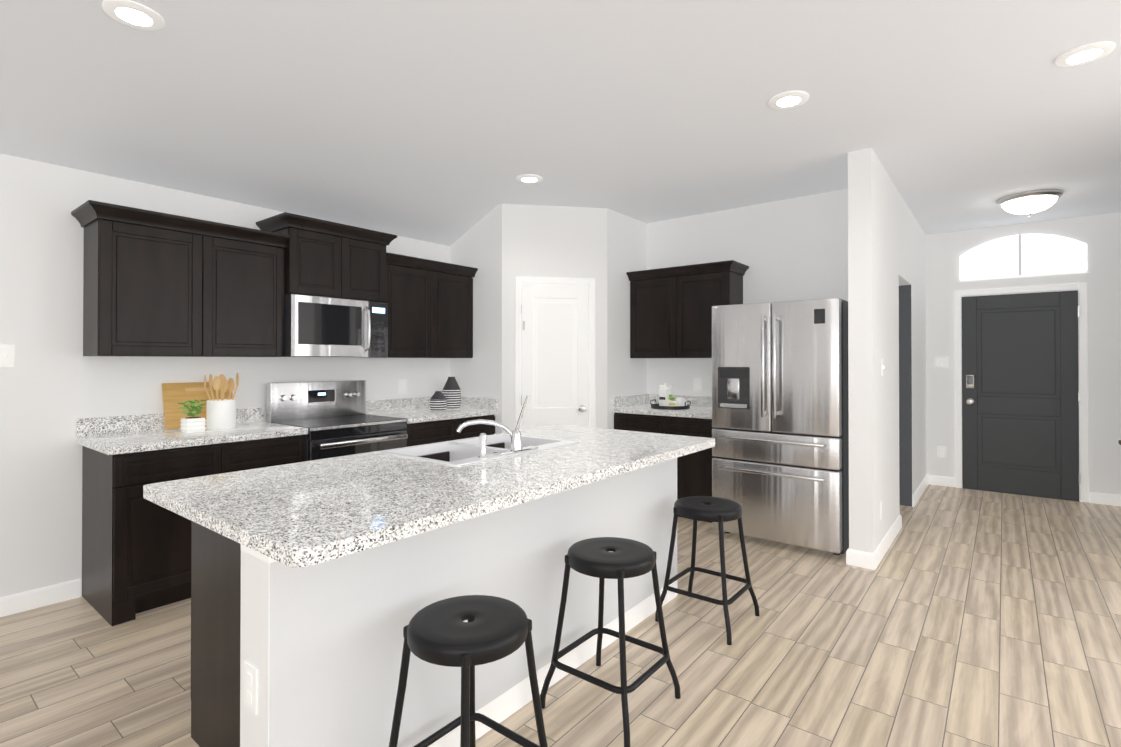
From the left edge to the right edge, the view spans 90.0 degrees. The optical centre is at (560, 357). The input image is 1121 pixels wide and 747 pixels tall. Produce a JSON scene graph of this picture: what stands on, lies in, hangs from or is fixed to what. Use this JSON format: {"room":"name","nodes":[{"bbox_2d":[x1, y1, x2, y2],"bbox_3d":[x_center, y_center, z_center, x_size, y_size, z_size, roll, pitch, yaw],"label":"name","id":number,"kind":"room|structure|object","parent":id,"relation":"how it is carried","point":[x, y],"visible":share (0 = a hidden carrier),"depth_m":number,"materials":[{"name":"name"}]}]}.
{"room":"kitchen","nodes":[
{"label":"kitchen","id":0,"kind":"room"},
{"bbox_2d":[0,153,449,596],"bbox_3d":[-3.084,-0.012,2.903,0.140,2.750,6.400,0,0,38],"label":"wall","id":1,"kind":"structure","parent":0,"point":[55,383],"depth_m":3.15,"materials":[{"name":"white paint"}]},
{"bbox_2d":[0,345,14,367],"bbox_3d":[-2.935,-0.007,2.964,0.014,0.120,0.075,0,0,38],"label":"light switch","id":2,"kind":"object","parent":1,"relation":"attached to","point":[7,355],"depth_m":2.97,"materials":[{"name":"white plastic"}]},
{"bbox_2d":[0,578,80,616],"bbox_3d":[-3.828,1.306,1.828,0.015,0.100,3.505,0,0,38],"label":"baseboard","id":3,"kind":"structure","parent":1,"relation":"attached to","point":[33,599],"depth_m":3.06,"materials":[{"name":"white"}]},
{"bbox_2d":[71,200,289,356],"bbox_3d":[-2.299,-0.415,3.471,0.386,0.818,1.054,0,0,38],"label":"upper cabinet","id":4,"kind":"object","parent":1,"relation":"attached to","point":[157,284],"visible":1,"depth_m":3.31,"materials":[{"name":"brown wood"}]},
{"bbox_2d":[256,212,396,302],"bbox_3d":[-1.715,-0.692,4.170,0.436,0.526,0.872,0,0,38],"label":"upper cabinet","id":5,"kind":"object","parent":1,"relation":"attached to","point":[324,258],"visible":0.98,"depth_m":4.01,"materials":[{"name":"brown wood"}]},
{"bbox_2d":[284,294,387,356],"bbox_3d":[-1.703,-0.214,4.158,0.462,0.422,0.752,0,0,38],"label":"over-the-range microwave","id":6,"kind":"object","parent":5,"relation":"attached to","point":[317,326],"visible":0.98,"depth_m":4.00,"materials":[{"name":"grey metal"}]},
{"bbox_2d":[399,380,405,393],"bbox_3d":[-1.386,0.256,4.925,0.008,0.120,0.075,0,0,38],"label":"outlet","id":7,"kind":"object","parent":1,"relation":"attached to","point":[402,383],"depth_m":4.92,"materials":[{"name":"white plastic"}]},
{"bbox_2d":[360,253,477,357],"bbox_3d":[-1.202,-0.406,4.857,0.386,0.818,0.954,0,0,38],"label":"upper cabinet","id":8,"kind":"object","parent":1,"relation":"attached to","point":[430,308],"visible":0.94,"depth_m":4.74,"materials":[{"name":"brown wood"}]},
{"bbox_2d":[450,204,646,433],"bbox_3d":[-0.094,0.004,5.497,1.330,2.750,1.420,0,0,38],"label":"wall","id":9,"kind":"structure","parent":0,"point":[500,247],"depth_m":5.06,"materials":[{"name":"white paint"}]},
{"bbox_2d":[515,277,594,430],"bbox_3d":[-0.044,0.333,4.992,0.492,2.087,0.540,0,0,38],"label":"door","id":10,"kind":"structure","parent":9,"relation":"attached to","point":[555,353],"depth_m":4.98,"materials":[{"name":"white wood"}]},
{"bbox_2d":[0,484,1120,746],"bbox_3d":[1.977,1.409,2.345,8.760,0.100,11.820,0,0,38],"label":"floor","id":11,"kind":"structure","parent":0,"point":[966,618],"depth_m":2.56,"materials":[{"name":"brown wood"}]},
{"bbox_2d":[82,435,304,625],"bbox_3d":[-2.191,0.929,3.412,0.618,0.874,0.996,0,0,38],"label":"base cabinet","id":12,"kind":"object","parent":11,"relation":"on","point":[136,552],"visible":0.69,"depth_m":3.00,"materials":[{"name":"brown wood"}]},
{"bbox_2d":[76,407,307,454],"bbox_3d":[-2.189,0.421,3.395,0.646,0.142,1.027,0,0,38],"label":"countertop","id":13,"kind":"structure","parent":12,"relation":"on","point":[113,435],"depth_m":3.28,"materials":[{"name":"stone"}]},
{"bbox_2d":[178,399,206,432],"bbox_3d":[-2.224,0.352,3.391,0.157,0.197,0.156,0,0,38],"label":"plant pot","id":14,"kind":"object","parent":13,"relation":"on","point":[192,424],"visible":1,"depth_m":3.37,"materials":[{"name":"white ceramic"}]},
{"bbox_2d":[162,382,232,429],"bbox_3d":[-2.342,0.307,3.640,0.082,0.290,0.400,0,0,38],"label":"cutting board","id":15,"kind":"object","parent":13,"relation":"on","point":[174,394],"visible":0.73,"depth_m":3.55,"materials":[{"name":"brown wood"}]},
{"bbox_2d":[204,372,238,428],"bbox_3d":[-2.175,0.275,3.599,0.164,0.355,0.193,0,0,38],"label":"utensil crock","id":16,"kind":"object","parent":13,"relation":"on","point":[221,413],"visible":1,"depth_m":3.54,"materials":[{"name":"white ceramic"}]},
{"bbox_2d":[266,380,407,460],"bbox_3d":[-1.597,0.775,4.067,0.682,1.190,0.754,0,0,38],"label":"range","id":17,"kind":"object","parent":11,"relation":"on","point":[334,418],"visible":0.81,"depth_m":4.04,"materials":[{"name":"grey metal"}]},
{"bbox_2d":[191,459,676,746],"bbox_3d":[-0.366,0.924,2.577,0.831,0.873,2.288,0,0,38],"label":"kitchen island","id":18,"kind":"object","parent":11,"relation":"on","point":[317,585],"depth_m":1.84,"materials":[{"name":"paint"}]},
{"bbox_2d":[143,425,714,570],"bbox_3d":[-0.293,0.466,2.527,1.100,0.040,2.360,0,0,38],"label":"island countertop","id":19,"kind":"structure","parent":18,"relation":"on","point":[297,516],"depth_m":1.87,"materials":[{"name":"grey stone"}]},
{"bbox_2d":[379,435,582,466],"bbox_3d":[-0.380,0.536,2.787,0.560,0.189,0.840,0,0,38],"label":"sink","id":20,"kind":"object","parent":19,"relation":"in","point":[456,454],"depth_m":2.83,"materials":[{"name":"silver metal"}]},
{"bbox_2d":[455,395,530,458],"bbox_3d":[-0.309,0.314,2.639,0.281,0.262,0.366,0,0,38],"label":"faucet","id":21,"kind":"object","parent":19,"relation":"on","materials":[{"name":"silver metal"}]},
{"bbox_2d":[405,415,494,446],"bbox_3d":[-1.110,0.938,4.778,0.618,0.874,0.952,0,0,38],"label":"base cabinet","id":22,"kind":"object","parent":11,"relation":"on","point":[422,433],"visible":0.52,"depth_m":4.51,"materials":[{"name":"brown wood"}]},
{"bbox_2d":[366,396,497,423],"bbox_3d":[-1.099,0.430,4.772,0.646,0.142,0.953,0,0,38],"label":"countertop","id":23,"kind":"structure","parent":22,"relation":"on","point":[415,410],"depth_m":4.80,"materials":[{"name":"stone"}]},
{"bbox_2d":[430,391,446,410],"bbox_3d":[-1.068,0.378,4.901,0.144,0.165,0.144,0,0,38],"label":"vase","id":24,"kind":"object","parent":23,"relation":"on","point":[438,400],"visible":1,"depth_m":4.85,"materials":[{"name":"grey ceramic"}]},
{"bbox_2d":[442,377,460,408],"bbox_3d":[-0.992,0.319,5.109,0.168,0.285,0.168,0,0,38],"label":"vase","id":25,"kind":"object","parent":23,"relation":"on","point":[451,391],"visible":0.94,"depth_m":5.05,"materials":[{"name":"grey ceramic"}]},
{"bbox_2d":[389,595,547,746],"bbox_3d":[-0.266,1.054,1.623,0.406,0.602,0.407,0,0,38],"label":"stool","id":26,"kind":"object","parent":11,"relation":"on","point":[492,629],"visible":1,"depth_m":1.59,"materials":[{"name":"black metal"}]},
{"bbox_2d":[540,537,680,746],"bbox_3d":[0.199,1.058,2.211,0.406,0.602,0.407,0,0,38],"label":"stool","id":27,"kind":"object","parent":11,"relation":"on","point":[621,561],"visible":1,"depth_m":2.17,"materials":[{"name":"black metal"}]},
{"bbox_2d":[614,413,713,522],"bbox_3d":[1.085,0.940,5.067,1.043,0.874,0.618,0,0,38],"label":"base cabinet","id":28,"kind":"object","parent":11,"relation":"on","point":[694,473],"visible":0.35,"depth_m":4.70,"materials":[{"name":"brown wood"}]},
{"bbox_2d":[612,394,711,418],"bbox_3d":[1.077,0.431,5.059,1.043,0.142,0.646,0,0,38],"label":"countertop","id":29,"kind":"structure","parent":28,"relation":"on","point":[700,406],"depth_m":5.19,"materials":[{"name":"stone"}]},
{"bbox_2d":[650,383,690,409],"bbox_3d":[1.000,0.349,5.114,0.357,0.226,0.350,0,0,38],"label":"tray","id":30,"kind":"object","parent":29,"relation":"on","point":[666,401],"visible":1,"depth_m":5.08,"materials":[{"name":"black"}]},
{"bbox_2d":[659,383,671,405],"bbox_3d":[0.970,0.345,5.188,0.116,0.217,0.116,0,0,38],"label":"canister","id":31,"kind":"object","parent":30,"relation":"on","point":[665,390],"depth_m":5.14,"materials":[{"name":"white ceramic"}]},
{"bbox_2d":[668,394,675,405],"bbox_3d":[1.014,0.394,5.077,0.083,0.118,0.080,0,0,38],"label":"plant","id":32,"kind":"object","parent":30,"relation":"on","point":[670,399],"depth_m":5.05,"materials":[{"name":"green plant"}]},
{"bbox_2d":[676,398,686,405],"bbox_3d":[1.089,0.410,5.043,0.106,0.085,0.080,0,0,38],"label":"mug","id":33,"kind":"object","parent":30,"relation":"on","point":[679,401],"depth_m":5.02,"materials":[{"name":"white ceramic"}]},
{"bbox_2d":[655,496,759,644],"bbox_3d":[0.770,1.063,2.932,0.406,0.602,0.407,0,0,38],"label":"stool","id":34,"kind":"object","parent":11,"relation":"on","point":[719,510],"visible":1,"depth_m":2.89,"materials":[{"name":"black metal"}]},
{"bbox_2d":[712,298,848,554],"bbox_3d":[1.751,0.484,4.324,0.905,1.775,0.905,0,0,38],"label":"refrigerator","id":35,"kind":"object","parent":11,"relation":"on","point":[780,430],"visible":1,"depth_m":3.95,"materials":[{"name":"grey metal"}]},
{"bbox_2d":[0,0,1120,245],"bbox_3d":[1.977,-1.321,2.362,8.760,0.480,11.820,0,0,38],"label":"ceiling","id":36,"kind":"structure","parent":0,"point":[444,122],"depth_m":2.97,"materials":[{"name":"white paint"}]},
{"bbox_2d":[102,0,164,29],"bbox_3d":[-1.703,-1.365,2.239,0.199,0.011,0.199,0,0,-7],"label":"recessed light","id":37,"kind":"object","parent":36,"relation":"in","point":[133,14],"depth_m":2.23,"materials":[{"name":"white plastic"}]},
{"bbox_2d":[516,174,541,183],"bbox_3d":[-0.237,-1.352,4.254,0.199,0.011,0.199,0,0,-7],"label":"recessed light","id":38,"kind":"object","parent":36,"relation":"in","point":[526,178],"depth_m":4.23,"materials":[{"name":"white plastic"}]},
{"bbox_2d":[769,91,808,108],"bbox_3d":[1.209,-1.361,2.970,0.199,0.011,0.199,0,0,-7],"label":"recessed light","id":39,"kind":"object","parent":36,"relation":"in","point":[790,99],"depth_m":2.95,"materials":[{"name":"white plastic"}]},
{"bbox_2d":[997,189,1062,216],"bbox_3d":[3.951,-1.270,4.727,0.430,0.169,0.430,0,0,38],"label":"light","id":40,"kind":"object","parent":36,"relation":"attached to","point":[1028,203],"visible":1,"depth_m":4.62,"materials":[{"name":"white glass"}]},
{"bbox_2d":[1055,41,1114,66],"bbox_3d":[2.364,-1.363,2.528,0.199,0.011,0.199,0,0,-7],"label":"recessed light","id":41,"kind":"object","parent":36,"relation":"in","point":[1087,53],"depth_m":2.51,"materials":[{"name":"white plastic"}]},
{"bbox_2d":[647,189,847,395],"bbox_3d":[1.117,0.004,5.521,3.480,2.750,0.120,0,0,38],"label":"wall","id":42,"kind":"structure","parent":0,"point":[794,249],"depth_m":4.93,"materials":[{"name":"white paint"}]},
{"bbox_2d":[626,260,748,357],"bbox_3d":[1.156,-0.404,5.167,1.039,0.818,0.386,0,0,38],"label":"upper cabinet","id":43,"kind":"object","parent":42,"relation":"attached to","point":[670,312],"visible":0.92,"depth_m":5.05,"materials":[{"name":"brown wood"}]},
{"bbox_2d":[694,378,700,390],"bbox_3d":[1.292,0.258,5.297,0.075,0.120,0.008,0,0,38],"label":"outlet","id":44,"kind":"object","parent":42,"relation":"attached to","point":[697,381],"depth_m":5.29,"materials":[{"name":"white plastic"}]},
{"bbox_2d":[848,148,926,552],"bbox_3d":[2.999,0.001,4.982,0.140,2.750,3.330,0,0,38],"label":"wall","id":45,"kind":"structure","parent":0,"point":[887,324],"depth_m":3.94,"materials":[{"name":"white paint"}]},
{"bbox_2d":[880,500,882,519],"bbox_3d":[2.211,1.049,3.858,0.007,0.120,0.075,0,0,38],"label":"outlet","id":46,"kind":"object","parent":45,"relation":"attached to","point":[881,503],"depth_m":3.84,"materials":[{"name":"white plastic"}]},
{"bbox_2d":[882,359,884,375],"bbox_3d":[2.263,0.069,3.925,0.014,0.120,0.075,0,0,38],"label":"light switch","id":47,"kind":"object","parent":45,"relation":"attached to","point":[883,367],"depth_m":3.92,"materials":[{"name":"white plastic"}]},
{"bbox_2d":[867,515,901,569],"bbox_3d":[2.380,1.320,4.083,0.034,0.100,1.194,0,0,38],"label":"baseboard","id":48,"kind":"structure","parent":45,"relation":"attached to","point":[873,559],"depth_m":3.89,"materials":[{"name":"white"}]},
{"bbox_2d":[912,475,928,506],"bbox_3d":[3.636,1.330,5.655,0.014,0.100,1.230,0,0,38],"label":"baseboard","id":49,"kind":"structure","parent":45,"relation":"attached to","point":[915,497],"depth_m":5.56,"materials":[{"name":"white wood"}]},
{"bbox_2d":[926,212,1120,501],"bbox_3d":[4.767,0.005,5.629,1.830,2.750,0.120,0,0,38],"label":"wall","id":50,"kind":"structure","parent":0,"point":[1101,233],"depth_m":5.40,"materials":[{"name":"white paint"}]},
{"bbox_2d":[935,357,947,367],"bbox_3d":[4.118,0.053,6.059,0.120,0.120,0.008,0,0,38],"label":"light switch","id":51,"kind":"object","parent":50,"relation":"attached to","point":[940,362],"depth_m":6.06,"materials":[{"name":"white plastic"}]},
{"bbox_2d":[938,446,945,457],"bbox_3d":[4.118,1.023,6.053,0.075,0.120,0.008,0,0,38],"label":"outlet","id":52,"kind":"object","parent":50,"relation":"attached to","point":[941,450],"depth_m":6.05,"materials":[{"name":"white plastic"}]},
{"bbox_2d":[954,283,1088,501],"bbox_3d":[4.588,0.334,5.623,1.039,2.092,0.102,0,0,38],"label":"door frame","id":53,"kind":"structure","parent":50,"relation":"attached to","point":[1019,371],"depth_m":5.62,"materials":[{"name":"white"}]},
{"bbox_2d":[957,231,1089,281],"bbox_3d":[4.633,-1.035,5.652,1.034,0.454,0.014,0,0,38],"label":"window","id":54,"kind":"structure","parent":50,"relation":"in","point":[1025,254],"depth_m":5.63,"materials":[{"name":"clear glass"}]},
{"bbox_2d":[1090,492,1120,505],"bbox_3d":[5.182,1.327,5.207,0.385,0.100,0.014,0,0,38],"label":"baseboard","id":55,"kind":"structure","parent":50,"relation":"attached to","point":[1099,498],"depth_m":5.25,"materials":[{"name":"white wood"}]}
]}

